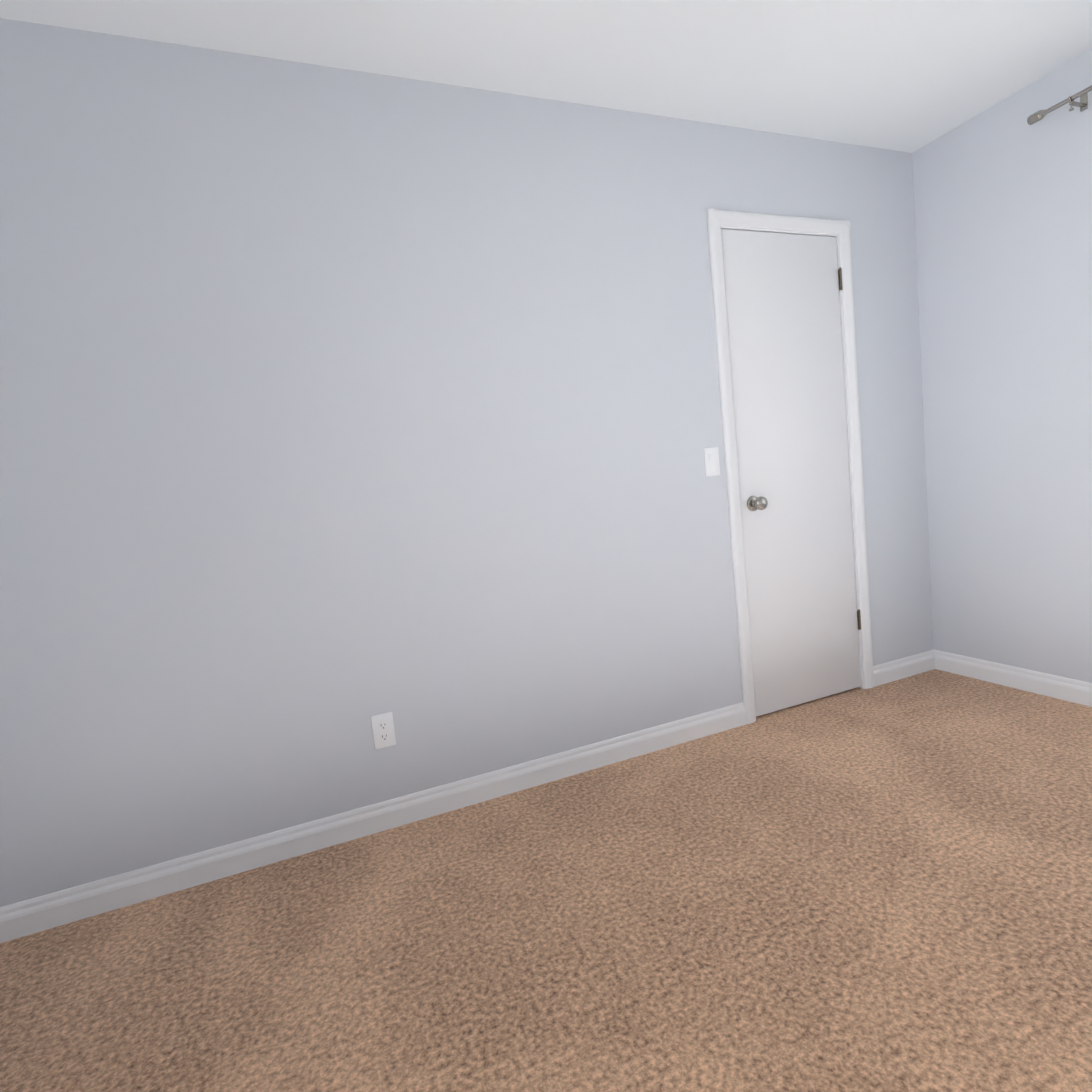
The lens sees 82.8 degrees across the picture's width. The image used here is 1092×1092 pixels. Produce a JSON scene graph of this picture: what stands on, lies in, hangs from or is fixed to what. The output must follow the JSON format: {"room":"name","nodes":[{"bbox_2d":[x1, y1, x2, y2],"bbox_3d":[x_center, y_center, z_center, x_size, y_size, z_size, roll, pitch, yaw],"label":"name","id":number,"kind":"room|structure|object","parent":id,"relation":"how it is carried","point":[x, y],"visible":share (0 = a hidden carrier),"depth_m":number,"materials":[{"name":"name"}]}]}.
{"room":"empty bedroom","nodes":[
{"label":"empty bedroom","id":0,"kind":"room"},
{"bbox_2d":[0,18,933,906],"bbox_3d":[-0.121,-0.343,2.321,4.500,2.440,0.230,-8,6,-22],"label":"wall","id":1,"kind":"structure","parent":0,"point":[338,408],"depth_m":1.99,"materials":[{"name":"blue paint"}]},
{"bbox_2d":[0,702,746,942],"bbox_3d":[-0.498,0.901,2.102,2.922,0.094,0.013,-8,6,-22],"label":"baseboard","id":2,"kind":"structure","parent":1,"relation":"attached to","point":[50,910],"depth_m":2.02,"materials":[{"name":"white wood"}]},
{"bbox_2d":[371,712,395,749],"bbox_3d":[-0.543,0.618,2.072,0.070,0.115,0.007,-8,6,-22],"label":"electrical outlet","id":3,"kind":"object","parent":1,"relation":"attached to","point":[383,730],"visible":1,"depth_m":2.07,"materials":[{"name":"white plastic"}]},
{"bbox_2d":[704,447,719,476],"bbox_3d":[0.676,-0.342,2.515,0.070,0.115,0.012,-8,6,-22],"label":"light switch","id":4,"kind":"object","parent":1,"relation":"attached to","point":[712,464],"visible":1,"depth_m":2.51,"materials":[{"name":"white plastic"}]},
{"bbox_2d":[707,208,873,723],"bbox_3d":[1.053,-0.339,2.774,0.751,2.108,0.217,-8,6,-22],"label":"door frame","id":5,"kind":"structure","parent":1,"relation":"attached to","point":[719,220],"depth_m":2.62,"materials":[{"name":"white wood"}]},
{"bbox_2d":[721,229,860,716],"bbox_3d":[1.100,-0.307,2.681,0.630,2.030,0.103,-8,6,-22],"label":"door","id":6,"kind":"structure","parent":1,"relation":"in","point":[784,327],"depth_m":2.69,"materials":[{"name":"white wood"}]},
{"bbox_2d":[873,649,934,686],"bbox_3d":[1.735,0.588,2.995,0.427,0.094,0.013,-8,6,-22],"label":"baseboard","id":7,"kind":"structure","parent":1,"relation":"attached to","point":[898,669],"depth_m":2.99,"materials":[{"name":"white wood"}]},
{"bbox_2d":[0,669,1091,1091],"bbox_3d":[0.749,1.021,0.623,4.500,0.120,4.100,-8,6,-22],"label":"floor","id":8,"kind":"structure","parent":0,"point":[886,887],"depth_m":1.50,"materials":[{"name":"carpet"}]},
{"bbox_2d":[0,0,1091,152],"bbox_3d":[0.489,-1.514,0.383,4.500,0.120,4.100,-8,6,-22],"label":"ceiling","id":9,"kind":"structure","parent":0,"point":[910,76],"depth_m":1.99,"materials":[{"name":"white paint"}]},
{"bbox_2d":[912,48,1091,682],"bbox_3d":[2.599,-0.524,1.295,0.200,2.440,3.700,-8,6,-22],"label":"wall","id":10,"kind":"structure","parent":0,"point":[1003,207],"depth_m":2.60,"materials":[{"name":"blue paint"}]},
{"bbox_2d":[934,650,1091,706],"bbox_3d":[2.620,0.651,1.366,0.013,0.094,3.700,-8,6,-22],"label":"baseboard","id":11,"kind":"structure","parent":10,"relation":"attached to","point":[1062,688],"depth_m":2.71,"materials":[{"name":"white wood"}]},
{"bbox_2d":[1027,85,1091,124],"bbox_3d":[2.206,-1.565,1.512,0.095,0.070,1.840,-8,6,-22],"label":"curtain rod","id":12,"kind":"object","parent":10,"relation":"attached to","point":[1039,115],"visible":1,"depth_m":2.25,"materials":[{"name":"silver metal"}]}
]}

